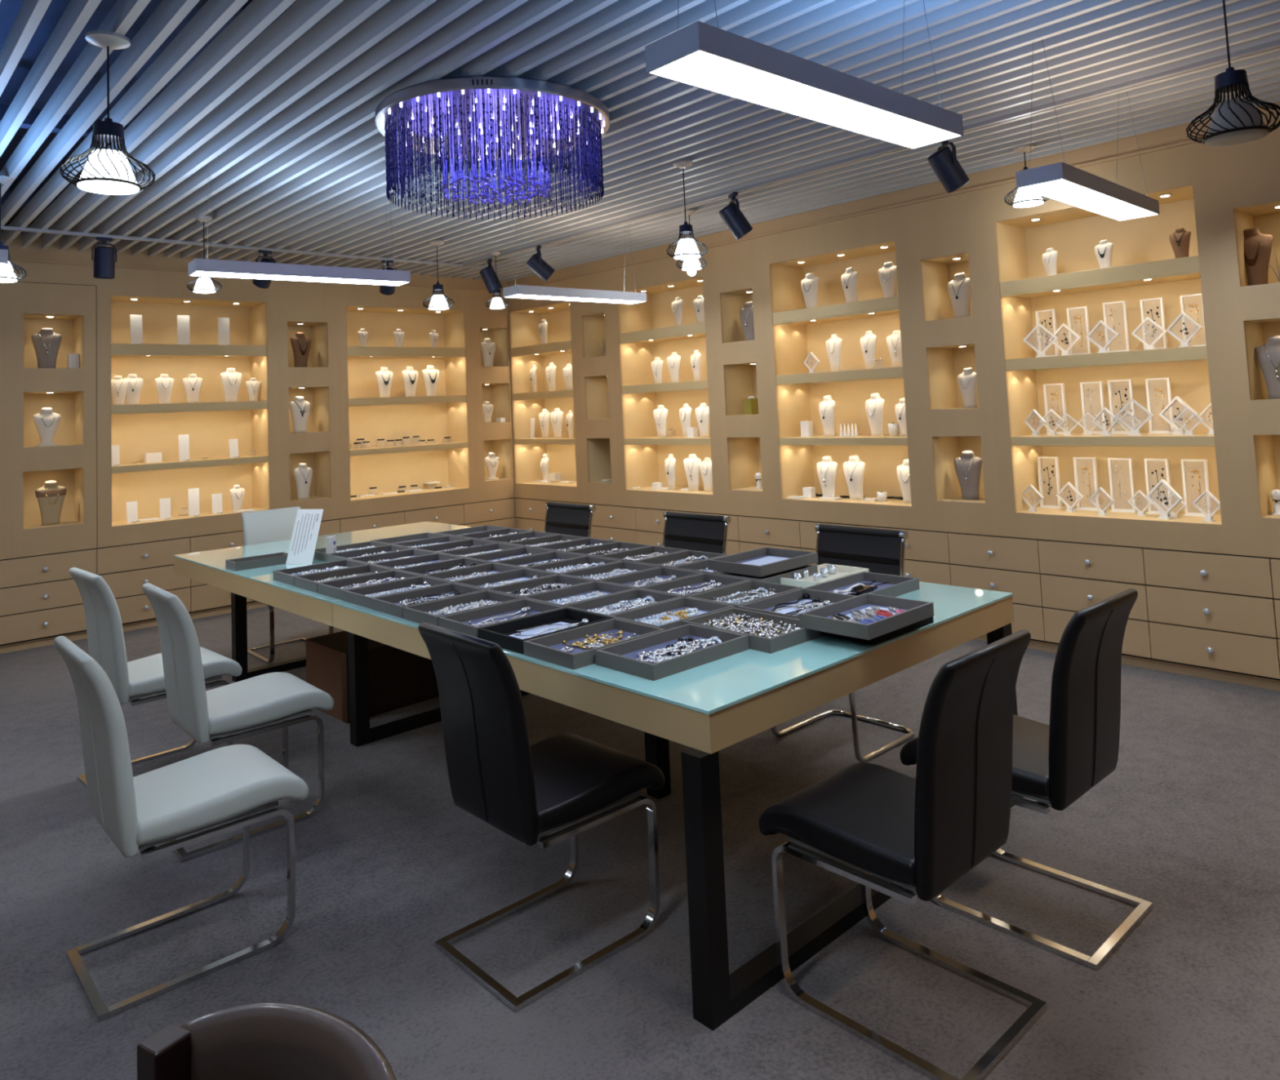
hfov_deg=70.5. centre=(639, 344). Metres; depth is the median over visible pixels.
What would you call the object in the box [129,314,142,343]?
card stand
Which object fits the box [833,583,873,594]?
white collar
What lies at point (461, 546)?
necklace
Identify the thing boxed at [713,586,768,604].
necklace
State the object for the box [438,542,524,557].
tray
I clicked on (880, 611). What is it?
pliers
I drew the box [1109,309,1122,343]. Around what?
framed piece
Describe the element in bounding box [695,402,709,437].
bust
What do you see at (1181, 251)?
bust
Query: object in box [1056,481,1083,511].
square frame
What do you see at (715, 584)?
necklace
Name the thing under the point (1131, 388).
frame
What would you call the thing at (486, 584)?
flower brooch
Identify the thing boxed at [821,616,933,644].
tray
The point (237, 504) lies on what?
bust
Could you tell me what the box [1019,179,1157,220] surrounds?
diffuser
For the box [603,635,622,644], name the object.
flower brooch
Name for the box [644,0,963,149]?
led panel light
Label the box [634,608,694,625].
necklace
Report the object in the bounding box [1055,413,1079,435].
square frame
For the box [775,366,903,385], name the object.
shelf
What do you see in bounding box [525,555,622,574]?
tray
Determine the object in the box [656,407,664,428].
necklace
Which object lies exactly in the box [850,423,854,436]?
cone
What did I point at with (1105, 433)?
square frame
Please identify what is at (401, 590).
necklace
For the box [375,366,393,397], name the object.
bust
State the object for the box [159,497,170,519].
card stand
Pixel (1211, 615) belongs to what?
base cabinet
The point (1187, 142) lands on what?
trim
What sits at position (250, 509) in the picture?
pad
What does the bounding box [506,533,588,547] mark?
tray
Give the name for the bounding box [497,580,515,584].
flower brooch
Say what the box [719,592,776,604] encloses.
necklace
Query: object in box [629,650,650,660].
flower brooch
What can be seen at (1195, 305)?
framed piece
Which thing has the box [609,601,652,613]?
necklace
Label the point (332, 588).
tray
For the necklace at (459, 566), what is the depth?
4.65 m
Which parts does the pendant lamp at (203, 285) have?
cord, lamp shade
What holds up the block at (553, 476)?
on the pad
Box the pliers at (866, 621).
[850,615,875,624]
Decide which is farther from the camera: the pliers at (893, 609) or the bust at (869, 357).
the bust at (869, 357)
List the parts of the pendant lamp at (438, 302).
cord, lamp shade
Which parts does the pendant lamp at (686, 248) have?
cord, lamp shade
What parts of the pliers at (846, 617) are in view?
handle, handle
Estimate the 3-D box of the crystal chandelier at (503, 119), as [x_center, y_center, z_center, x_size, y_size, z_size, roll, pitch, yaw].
[-0.681,-0.884,4.275,1.089,0.392,1.089,-6,-5,40]
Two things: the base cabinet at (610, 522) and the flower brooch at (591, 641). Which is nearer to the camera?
the flower brooch at (591, 641)
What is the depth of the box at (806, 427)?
6.99 m
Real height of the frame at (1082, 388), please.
0.321 m
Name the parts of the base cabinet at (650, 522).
drawer, drawer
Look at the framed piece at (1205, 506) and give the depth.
4.94 m
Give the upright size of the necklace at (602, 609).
0.015 m
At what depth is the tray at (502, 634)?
3.30 m
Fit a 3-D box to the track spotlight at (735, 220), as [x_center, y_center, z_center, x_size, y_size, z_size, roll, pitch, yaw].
[0.634,-0.851,6.007,0.225,0.306,0.156,-2,-4,-14]
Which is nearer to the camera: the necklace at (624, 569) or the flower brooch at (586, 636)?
the flower brooch at (586, 636)
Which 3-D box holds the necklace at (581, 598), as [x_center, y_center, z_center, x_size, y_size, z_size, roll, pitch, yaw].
[-0.230,1.055,3.718,0.297,0.019,0.134,1,-5,-39]
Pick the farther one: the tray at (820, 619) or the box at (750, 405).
the box at (750, 405)
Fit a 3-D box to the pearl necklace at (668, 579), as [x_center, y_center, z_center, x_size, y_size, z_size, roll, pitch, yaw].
[0.063,1.065,4.031,0.247,0.016,0.114,1,-5,-40]
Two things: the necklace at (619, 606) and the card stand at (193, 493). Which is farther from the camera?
the card stand at (193, 493)
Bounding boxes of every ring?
[794,574,801,580]
[803,569,808,577]
[813,573,821,581]
[819,567,826,575]
[821,569,828,577]
[828,566,835,573]
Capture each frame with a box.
[803,351,819,373]
[1022,323,1057,357]
[1022,484,1044,511]
[1023,408,1046,435]
[1035,309,1058,356]
[1036,456,1064,509]
[1039,408,1064,435]
[1043,382,1067,434]
[1048,323,1081,355]
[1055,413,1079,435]
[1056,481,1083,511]
[1066,306,1091,355]
[1072,457,1099,511]
[1077,412,1100,435]
[1080,381,1106,434]
[1085,320,1119,353]
[1088,487,1115,515]
[1092,407,1119,435]
[1102,300,1129,351]
[1107,379,1136,434]
[1107,457,1137,512]
[1114,398,1153,435]
[1117,410,1141,435]
[1127,489,1151,515]
[1131,316,1166,350]
[1139,297,1167,350]
[1143,458,1173,515]
[1145,377,1174,433]
[1145,479,1182,519]
[1159,395,1198,435]
[1161,493,1186,517]
[1165,311,1202,347]
[1173,406,1203,435]
[1179,293,1206,346]
[1180,458,1213,516]
[1191,489,1220,521]
[1195,403,1213,434]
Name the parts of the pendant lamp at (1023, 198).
cord, lamp shade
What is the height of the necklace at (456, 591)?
0.019 m
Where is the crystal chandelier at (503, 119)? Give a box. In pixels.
[374,75,609,220]
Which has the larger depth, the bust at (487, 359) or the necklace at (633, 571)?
the bust at (487, 359)
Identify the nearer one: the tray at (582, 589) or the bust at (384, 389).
the tray at (582, 589)
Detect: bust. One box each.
[31,328,62,368]
[32,407,61,446]
[35,480,66,525]
[111,375,128,404]
[124,373,142,404]
[154,373,173,404]
[182,373,202,403]
[220,367,241,401]
[229,484,244,511]
[245,377,261,400]
[288,395,310,433]
[290,332,311,367]
[293,462,312,499]
[357,328,368,346]
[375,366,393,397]
[392,328,404,346]
[401,366,417,396]
[422,364,439,395]
[429,329,438,347]
[480,337,496,366]
[482,401,493,422]
[484,452,499,479]
[538,319,547,343]
[540,453,551,483]
[695,402,709,437]
[739,301,754,340]
[800,272,818,308]
[816,455,837,497]
[818,395,835,436]
[840,266,858,302]
[843,454,865,500]
[865,392,884,436]
[878,262,897,297]
[894,397,906,435]
[896,458,911,503]
[946,272,970,317]
[954,450,982,499]
[957,367,977,408]
[1042,247,1057,275]
[1094,239,1113,268]
[1168,227,1191,258]
[1243,227,1272,285]
[1255,335,1279,399]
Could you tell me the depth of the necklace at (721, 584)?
3.94 m
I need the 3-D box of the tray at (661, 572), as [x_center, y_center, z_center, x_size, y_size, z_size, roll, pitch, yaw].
[0.050,1.061,4.052,0.402,0.045,0.268,1,-5,-43]
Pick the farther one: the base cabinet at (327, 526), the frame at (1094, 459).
the base cabinet at (327, 526)
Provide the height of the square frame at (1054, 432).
0.164 m
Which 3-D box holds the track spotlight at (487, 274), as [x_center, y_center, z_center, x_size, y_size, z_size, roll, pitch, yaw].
[-1.348,-0.617,8.180,0.204,0.308,0.156,-1,-4,-17]
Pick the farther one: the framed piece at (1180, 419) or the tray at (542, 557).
the framed piece at (1180, 419)
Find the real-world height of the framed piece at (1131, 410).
0.077 m
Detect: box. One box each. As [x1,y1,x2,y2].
[66,353,79,368]
[651,482,662,489]
[687,426,697,437]
[742,395,758,414]
[800,421,813,436]
[802,486,815,497]
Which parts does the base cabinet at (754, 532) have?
drawer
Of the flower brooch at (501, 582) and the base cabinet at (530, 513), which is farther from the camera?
the base cabinet at (530, 513)
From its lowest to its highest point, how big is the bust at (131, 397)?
0.257 m
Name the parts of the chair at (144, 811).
backrest, frame, frame, seat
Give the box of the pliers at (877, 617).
[865,611,886,620]
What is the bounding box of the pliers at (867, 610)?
[864,608,893,617]
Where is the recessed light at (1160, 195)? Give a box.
[1158,194,1171,197]
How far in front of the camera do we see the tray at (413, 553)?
5.09 m
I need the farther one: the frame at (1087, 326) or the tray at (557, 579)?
the frame at (1087, 326)
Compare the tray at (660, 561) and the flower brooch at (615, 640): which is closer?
the flower brooch at (615, 640)
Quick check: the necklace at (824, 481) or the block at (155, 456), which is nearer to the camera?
the necklace at (824, 481)
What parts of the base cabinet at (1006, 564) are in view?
knob, knob, drawer, drawer, drawer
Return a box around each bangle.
[793,602,808,609]
[811,602,824,606]
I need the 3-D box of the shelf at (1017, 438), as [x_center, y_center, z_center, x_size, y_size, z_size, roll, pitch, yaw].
[2.846,0.562,5.381,0.416,0.055,1.117,1,-5,-42]
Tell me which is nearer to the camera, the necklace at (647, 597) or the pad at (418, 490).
the necklace at (647, 597)
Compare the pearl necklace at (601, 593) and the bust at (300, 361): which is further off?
the bust at (300, 361)
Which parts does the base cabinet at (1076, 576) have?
knob, knob, drawer, drawer, drawer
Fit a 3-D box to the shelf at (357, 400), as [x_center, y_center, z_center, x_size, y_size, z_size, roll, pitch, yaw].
[-2.404,0.565,9.079,1.280,0.074,0.416,1,-5,-42]
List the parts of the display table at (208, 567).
leg, glass, leg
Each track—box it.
[0,225,487,268]
[458,39,1279,267]
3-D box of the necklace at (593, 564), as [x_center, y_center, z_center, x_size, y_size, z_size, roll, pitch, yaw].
[-0.304,1.108,4.457,0.141,0.020,0.314,-5,-5,32]
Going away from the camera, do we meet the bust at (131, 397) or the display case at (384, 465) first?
the bust at (131, 397)
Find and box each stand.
[111,444,119,466]
[126,501,137,523]
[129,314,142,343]
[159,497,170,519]
[177,315,190,344]
[178,434,189,461]
[187,488,199,515]
[211,493,222,513]
[217,317,230,345]
[228,438,238,457]
[325,535,336,553]
[529,417,536,438]
[755,472,762,488]
[1270,488,1279,515]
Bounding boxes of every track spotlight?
[91,236,116,279]
[252,249,276,288]
[378,260,396,295]
[479,258,502,293]
[525,245,555,281]
[718,191,752,239]
[927,139,969,193]
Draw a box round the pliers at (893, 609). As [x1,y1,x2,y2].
[886,606,904,613]
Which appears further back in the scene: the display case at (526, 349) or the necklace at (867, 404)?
the display case at (526, 349)
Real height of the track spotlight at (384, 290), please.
0.304 m
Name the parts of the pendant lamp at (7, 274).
cord, lamp shade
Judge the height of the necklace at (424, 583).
0.019 m
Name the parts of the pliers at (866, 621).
handle, handle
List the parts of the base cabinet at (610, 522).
drawer, drawer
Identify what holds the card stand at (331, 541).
on the tray at (320, 554)
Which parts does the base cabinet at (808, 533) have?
drawer, drawer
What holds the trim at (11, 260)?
attached to the wall
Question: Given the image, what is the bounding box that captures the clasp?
[850,584,877,595]
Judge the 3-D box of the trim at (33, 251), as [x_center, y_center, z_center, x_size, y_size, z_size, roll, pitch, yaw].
[-4.789,-0.715,7.093,8.597,0.200,0.504,1,-5,-42]
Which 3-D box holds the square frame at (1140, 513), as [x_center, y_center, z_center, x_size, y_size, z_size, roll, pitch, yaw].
[2.911,0.919,5.263,0.029,0.146,0.137,0,-5,-37]
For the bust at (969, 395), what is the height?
0.269 m
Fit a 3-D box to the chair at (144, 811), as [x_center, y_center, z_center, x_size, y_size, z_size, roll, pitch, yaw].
[-1.424,1.372,2.826,0.627,0.966,0.431,1,-5,-42]
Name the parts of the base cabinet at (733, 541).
drawer, drawer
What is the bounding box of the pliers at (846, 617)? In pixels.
[832,613,857,622]
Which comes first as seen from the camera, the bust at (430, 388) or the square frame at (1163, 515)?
the square frame at (1163, 515)
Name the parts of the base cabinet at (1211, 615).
knob, knob, drawer, knob, drawer, drawer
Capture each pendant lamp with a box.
[0,175,26,282]
[59,30,155,195]
[186,215,222,293]
[422,240,453,310]
[485,251,508,309]
[666,160,707,259]
[675,208,706,275]
[1004,144,1048,207]
[1186,0,1279,146]
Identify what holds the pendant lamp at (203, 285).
hanging from the ceiling at (289, 135)
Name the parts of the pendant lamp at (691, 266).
lamp shade, bulb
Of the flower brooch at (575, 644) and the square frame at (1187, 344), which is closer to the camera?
the flower brooch at (575, 644)
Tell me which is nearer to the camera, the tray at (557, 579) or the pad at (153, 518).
the tray at (557, 579)
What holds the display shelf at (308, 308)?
on the base cabinet at (327, 526)
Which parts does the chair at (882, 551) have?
rail, rail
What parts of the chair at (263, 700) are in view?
backrest, frame, seat, frame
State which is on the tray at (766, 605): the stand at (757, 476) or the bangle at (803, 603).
the bangle at (803, 603)
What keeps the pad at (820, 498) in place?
in the display case at (791, 331)
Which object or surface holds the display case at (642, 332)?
on the base cabinet at (650, 522)
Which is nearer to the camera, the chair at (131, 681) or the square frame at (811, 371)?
the chair at (131, 681)
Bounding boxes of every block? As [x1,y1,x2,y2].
[143,452,161,462]
[496,417,505,422]
[548,472,560,479]
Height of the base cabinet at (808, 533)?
0.681 m
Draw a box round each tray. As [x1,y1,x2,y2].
[225,551,288,571]
[272,559,369,585]
[293,564,394,592]
[313,541,391,562]
[317,569,422,599]
[327,544,413,562]
[342,576,453,608]
[348,548,438,564]
[370,532,447,544]
[370,553,463,569]
[371,582,486,617]
[391,535,472,548]
[395,557,493,575]
[402,590,524,626]
[413,538,497,552]
[422,562,523,582]
[435,524,509,536]
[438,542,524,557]
[438,598,565,638]
[453,568,558,589]
[457,528,533,540]
[465,546,554,562]
[478,608,612,653]
[480,531,560,543]
[486,574,595,597]
[493,551,586,568]
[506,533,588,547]
[521,581,636,606]
[523,617,666,669]
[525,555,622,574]
[533,537,619,552]
[559,560,661,581]
[562,588,683,616]
[564,541,652,557]
[595,623,749,680]
[596,546,688,562]
[597,566,703,588]
[607,596,735,630]
[632,550,727,568]
[640,573,750,596]
[671,555,727,574]
[681,607,821,653]
[686,580,802,608]
[707,546,817,577]
[715,564,817,584]
[737,588,855,619]
[780,563,869,588]
[799,593,933,639]
[804,571,919,596]
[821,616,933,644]
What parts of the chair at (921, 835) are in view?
seat, frame, frame, backrest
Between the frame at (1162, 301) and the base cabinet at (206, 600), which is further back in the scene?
the base cabinet at (206, 600)
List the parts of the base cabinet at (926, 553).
drawer, drawer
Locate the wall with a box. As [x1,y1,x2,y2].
[0,204,516,528]
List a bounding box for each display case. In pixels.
[97,267,280,547]
[335,283,478,518]
[507,277,582,502]
[608,247,724,514]
[757,205,927,530]
[977,141,1246,555]
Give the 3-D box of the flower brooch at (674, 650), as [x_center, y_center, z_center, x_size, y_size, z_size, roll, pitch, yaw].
[0.091,0.986,2.908,0.090,0.018,0.039,-4,-4,19]
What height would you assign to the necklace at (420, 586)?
0.019 m
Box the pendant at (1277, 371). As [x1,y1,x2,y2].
[1275,368,1279,381]
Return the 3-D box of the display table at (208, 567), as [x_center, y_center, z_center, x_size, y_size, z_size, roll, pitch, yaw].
[-1.490,1.643,5.464,1.795,0.790,2.285,1,-5,-43]
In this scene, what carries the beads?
in the tray at (802, 635)
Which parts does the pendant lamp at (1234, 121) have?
cord, lamp shade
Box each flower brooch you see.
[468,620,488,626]
[481,582,493,587]
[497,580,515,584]
[560,646,573,652]
[562,640,584,647]
[582,633,597,641]
[583,640,593,648]
[584,633,604,639]
[585,638,608,644]
[586,634,613,640]
[591,641,604,648]
[593,638,607,644]
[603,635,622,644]
[611,638,620,642]
[623,632,637,639]
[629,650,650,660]
[651,648,666,657]
[656,615,671,625]
[657,648,679,654]
[662,644,682,653]
[666,610,688,615]
[673,611,695,616]
[675,643,700,650]
[680,645,697,653]
[684,640,707,647]
[684,645,696,651]
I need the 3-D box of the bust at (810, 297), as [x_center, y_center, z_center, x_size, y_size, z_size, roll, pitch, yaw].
[1.318,-0.413,7.010,0.071,0.291,0.177,1,-5,-39]
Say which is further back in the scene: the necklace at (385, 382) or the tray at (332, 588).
the necklace at (385, 382)
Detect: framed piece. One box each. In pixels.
[1035,333,1044,345]
[1041,317,1051,346]
[1043,465,1054,495]
[1050,392,1059,424]
[1074,315,1082,346]
[1080,466,1090,500]
[1086,388,1097,421]
[1097,331,1104,341]
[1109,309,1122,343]
[1114,465,1128,502]
[1115,388,1127,419]
[1128,408,1138,422]
[1144,326,1154,337]
[1146,306,1159,337]
[1151,467,1164,500]
[1154,388,1164,423]
[1160,490,1168,505]
[1173,407,1182,421]
[1180,322,1188,334]
[1188,304,1199,337]
[1190,470,1201,505]
[1204,498,1212,510]
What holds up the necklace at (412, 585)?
on the tray at (357, 596)
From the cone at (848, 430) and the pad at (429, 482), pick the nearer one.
the cone at (848, 430)
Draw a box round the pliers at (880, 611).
[871,606,893,616]
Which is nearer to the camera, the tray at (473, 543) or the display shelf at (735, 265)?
the tray at (473, 543)
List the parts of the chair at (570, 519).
rail, rail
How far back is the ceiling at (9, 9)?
4.53 m
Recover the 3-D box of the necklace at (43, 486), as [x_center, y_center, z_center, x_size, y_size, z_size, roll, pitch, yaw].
[-4.536,1.158,6.974,0.109,0.149,0.052,0,-5,-36]
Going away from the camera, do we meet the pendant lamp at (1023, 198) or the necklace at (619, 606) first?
the necklace at (619, 606)
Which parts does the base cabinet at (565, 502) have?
drawer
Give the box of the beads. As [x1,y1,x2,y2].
[701,613,799,638]
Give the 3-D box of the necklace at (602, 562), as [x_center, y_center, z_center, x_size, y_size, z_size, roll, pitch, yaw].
[-0.306,1.112,4.522,0.324,0.021,0.146,0,-5,-32]
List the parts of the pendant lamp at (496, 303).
cord, lamp shade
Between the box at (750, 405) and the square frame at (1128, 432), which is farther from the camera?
the box at (750, 405)
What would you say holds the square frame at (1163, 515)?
on the display case at (1015, 240)
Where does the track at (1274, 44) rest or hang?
attached to the ceiling at (289, 135)
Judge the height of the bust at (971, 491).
0.320 m
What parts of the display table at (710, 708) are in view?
leg, leg, glass, leg, leg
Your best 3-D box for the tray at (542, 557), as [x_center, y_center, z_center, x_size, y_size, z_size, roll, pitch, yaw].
[-0.511,1.128,4.667,0.402,0.045,0.268,1,-5,-43]
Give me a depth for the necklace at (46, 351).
7.02 m
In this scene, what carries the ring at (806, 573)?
in the tray at (841, 571)
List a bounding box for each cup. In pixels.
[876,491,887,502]
[888,422,898,436]
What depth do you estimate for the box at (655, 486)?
8.22 m
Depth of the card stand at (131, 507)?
7.37 m
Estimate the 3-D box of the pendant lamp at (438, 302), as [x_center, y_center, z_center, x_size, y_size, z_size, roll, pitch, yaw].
[-1.636,-0.560,7.319,0.247,0.555,0.249,-1,-4,-20]
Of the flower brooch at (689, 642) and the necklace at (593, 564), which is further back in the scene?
the necklace at (593, 564)
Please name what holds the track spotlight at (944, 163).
attached to the track at (1274, 44)
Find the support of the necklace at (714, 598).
on the tray at (747, 586)
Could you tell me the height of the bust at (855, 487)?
0.330 m
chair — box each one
[53,635,308,1022]
[69,567,242,788]
[137,1001,396,1079]
[142,582,333,861]
[241,506,333,663]
[417,622,664,1012]
[543,501,595,537]
[662,511,731,554]
[758,630,1047,1079]
[770,523,914,762]
[899,588,1152,970]
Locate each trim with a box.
[0,232,506,290]
[10,258,502,291]
[506,102,1279,287]
[528,120,1279,285]
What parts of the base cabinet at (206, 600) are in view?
drawer, drawer, drawer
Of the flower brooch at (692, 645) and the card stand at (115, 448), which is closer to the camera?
the flower brooch at (692, 645)
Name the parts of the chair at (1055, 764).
seat, frame, frame, backrest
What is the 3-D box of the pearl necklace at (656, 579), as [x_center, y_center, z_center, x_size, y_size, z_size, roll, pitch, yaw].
[0.027,1.067,4.051,0.121,0.017,0.261,-5,-5,34]
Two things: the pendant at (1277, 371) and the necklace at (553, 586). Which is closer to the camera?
the necklace at (553, 586)
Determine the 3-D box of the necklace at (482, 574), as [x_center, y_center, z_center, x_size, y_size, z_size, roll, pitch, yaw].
[-0.852,1.130,4.390,0.245,0.015,0.108,1,-5,-39]
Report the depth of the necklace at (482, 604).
3.72 m
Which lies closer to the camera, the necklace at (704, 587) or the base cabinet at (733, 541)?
the necklace at (704, 587)
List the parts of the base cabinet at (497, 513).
drawer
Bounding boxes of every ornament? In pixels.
[595,339,605,356]
[1267,249,1279,283]
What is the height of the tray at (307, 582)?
0.045 m
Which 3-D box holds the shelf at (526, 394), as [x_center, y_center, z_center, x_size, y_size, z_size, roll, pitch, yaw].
[-0.856,0.522,9.454,0.416,0.074,1.050,1,-5,-42]
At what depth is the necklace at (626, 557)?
4.76 m
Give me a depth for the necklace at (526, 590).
4.00 m
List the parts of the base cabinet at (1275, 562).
drawer, drawer, drawer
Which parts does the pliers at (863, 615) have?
handle, handle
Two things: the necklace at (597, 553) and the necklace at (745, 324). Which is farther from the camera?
the necklace at (745, 324)
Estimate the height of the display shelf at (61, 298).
2.208 m
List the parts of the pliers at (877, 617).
handle, handle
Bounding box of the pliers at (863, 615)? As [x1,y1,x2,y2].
[849,609,872,619]
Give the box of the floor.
[0,606,1279,1079]
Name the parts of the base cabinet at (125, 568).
drawer, drawer, drawer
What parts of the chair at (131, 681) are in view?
backrest, frame, frame, seat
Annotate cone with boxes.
[839,424,843,436]
[843,423,847,436]
[847,424,850,436]
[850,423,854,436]
[854,423,857,436]
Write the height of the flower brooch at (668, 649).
0.019 m
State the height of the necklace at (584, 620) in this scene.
0.019 m
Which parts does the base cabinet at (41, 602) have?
drawer, drawer, knob, knob, knob, drawer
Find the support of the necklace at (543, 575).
on the tray at (524, 575)
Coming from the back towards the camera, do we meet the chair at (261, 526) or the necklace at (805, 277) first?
the necklace at (805, 277)
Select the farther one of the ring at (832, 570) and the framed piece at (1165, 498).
the framed piece at (1165, 498)
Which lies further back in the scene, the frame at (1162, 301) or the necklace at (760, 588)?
the frame at (1162, 301)
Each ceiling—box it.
[0,0,297,211]
[0,0,1279,281]
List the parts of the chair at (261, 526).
frame, backrest, frame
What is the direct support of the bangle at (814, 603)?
on the tray at (766, 605)
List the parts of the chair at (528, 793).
backrest, frame, frame, seat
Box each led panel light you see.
[0,248,8,268]
[188,162,410,285]
[502,211,646,304]
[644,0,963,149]
[1015,38,1159,221]
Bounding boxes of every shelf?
[0,261,97,559]
[111,343,266,357]
[111,400,267,414]
[111,455,268,473]
[277,280,340,520]
[346,346,465,358]
[348,395,466,406]
[349,442,468,456]
[471,289,514,502]
[511,340,571,356]
[512,389,573,400]
[514,436,574,444]
[573,270,618,506]
[619,322,705,343]
[622,380,707,394]
[624,435,711,444]
[711,237,772,518]
[772,296,899,324]
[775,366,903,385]
[779,434,907,445]
[906,190,1001,536]
[1000,255,1199,297]
[1005,345,1207,371]
[1010,431,1214,446]
[1210,126,1279,558]
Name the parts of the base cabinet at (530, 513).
drawer, drawer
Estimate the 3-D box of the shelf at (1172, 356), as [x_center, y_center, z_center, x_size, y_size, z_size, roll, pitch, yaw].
[2.826,0.088,5.413,0.416,0.074,1.117,1,-5,-42]
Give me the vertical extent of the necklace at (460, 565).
0.019 m
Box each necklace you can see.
[38,332,55,357]
[40,411,54,427]
[43,485,59,504]
[288,565,339,575]
[291,568,340,575]
[293,400,306,416]
[295,335,307,355]
[302,566,347,574]
[314,573,355,582]
[341,579,383,589]
[346,577,405,588]
[350,551,386,558]
[352,577,399,587]
[365,584,431,597]
[365,585,423,596]
[367,555,408,563]
[368,589,407,596]
[377,584,416,594]
[379,369,389,384]
[380,581,429,595]
[394,560,440,568]
[398,591,471,604]
[399,593,453,604]
[401,591,466,605]
[401,595,448,605]
[417,591,461,603]
[418,567,458,573]
[419,563,466,573]
[428,601,476,615]
[429,565,466,573]
[436,546,466,551]
[439,599,485,613]
[442,600,499,613]
[444,572,486,581]
[446,604,479,613]
[448,601,497,613]
[450,600,502,613]
[453,571,493,580]
[475,606,531,625]
[476,607,528,626]
[485,575,544,587]
[500,576,538,585]
[506,583,555,595]
[512,585,551,595]
[514,618,590,635]
[518,585,560,593]
[519,560,559,566]
[519,583,571,593]
[520,583,564,595]
[523,618,587,639]
[545,561,604,572]
[545,594,600,604]
[551,563,590,571]
[553,591,598,604]
[557,543,597,551]
[557,593,609,604]
[559,562,597,573]
[560,543,595,550]
[566,591,604,603]
[577,569,637,578]
[577,630,623,649]
[583,570,631,578]
[586,601,657,614]
[589,568,626,579]
[591,548,625,555]
[591,595,654,612]
[593,549,619,555]
[595,568,628,577]
[595,568,630,579]
[595,600,644,613]
[599,598,645,613]
[599,599,653,612]
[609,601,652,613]
[623,551,669,559]
[624,551,665,560]
[626,552,662,560]
[628,575,676,585]
[630,577,672,586]
[631,576,662,586]
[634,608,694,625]
[639,640,700,663]
[640,607,698,623]
[648,635,721,661]
[652,638,715,658]
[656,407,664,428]
[662,555,708,566]
[664,555,692,564]
[665,636,697,655]
[666,558,706,566]
[667,582,719,594]
[678,586,710,593]
[680,579,716,592]
[681,586,716,595]
[685,582,722,595]
[687,458,695,480]
[711,588,776,602]
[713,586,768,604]
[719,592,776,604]
[735,588,775,604]
[742,306,751,330]
[770,597,825,614]
[772,600,831,611]
[773,593,812,613]
[803,277,813,292]
[820,460,833,487]
[844,580,888,595]
[846,459,860,481]
[863,333,872,352]
[866,404,875,415]
[891,333,900,357]
[899,463,909,482]
[951,276,966,298]
[959,456,975,486]
[1097,243,1106,257]
[1173,230,1186,245]
[1244,242,1260,266]
[1264,342,1279,381]
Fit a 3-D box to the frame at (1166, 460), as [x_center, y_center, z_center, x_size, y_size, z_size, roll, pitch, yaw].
[3.036,0.829,5.298,0.046,0.320,0.141,1,-5,-39]
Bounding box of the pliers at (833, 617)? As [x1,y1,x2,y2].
[831,615,848,621]
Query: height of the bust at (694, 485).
0.323 m
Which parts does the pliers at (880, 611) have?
handle, handle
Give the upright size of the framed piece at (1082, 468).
0.206 m
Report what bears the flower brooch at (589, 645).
on the tray at (547, 648)
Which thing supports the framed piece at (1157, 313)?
in the frame at (1162, 301)
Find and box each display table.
[173,521,530,746]
[331,581,1023,1031]
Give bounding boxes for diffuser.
[190,271,406,285]
[506,294,644,303]
[651,50,959,148]
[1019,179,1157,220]
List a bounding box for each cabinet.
[0,547,96,653]
[96,537,191,631]
[189,530,267,619]
[305,631,439,724]
[318,519,340,535]
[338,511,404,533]
[403,503,464,525]
[462,497,515,528]
[515,497,551,532]
[551,500,592,537]
[590,503,638,543]
[635,506,684,546]
[684,511,741,555]
[737,515,802,552]
[799,520,870,565]
[868,525,951,585]
[947,532,1048,651]
[1038,539,1155,670]
[1142,547,1279,691]
[1270,557,1279,662]
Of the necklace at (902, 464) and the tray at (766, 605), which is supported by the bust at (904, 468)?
the necklace at (902, 464)
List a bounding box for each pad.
[137,517,159,521]
[233,508,254,512]
[356,493,374,497]
[380,492,398,494]
[405,488,423,492]
[422,481,439,484]
[560,480,575,483]
[657,487,668,489]
[786,495,807,498]
[818,497,842,500]
[863,497,877,501]
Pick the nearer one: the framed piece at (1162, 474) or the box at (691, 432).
the framed piece at (1162, 474)
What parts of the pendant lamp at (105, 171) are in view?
lamp shade, cord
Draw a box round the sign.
[285,509,323,564]

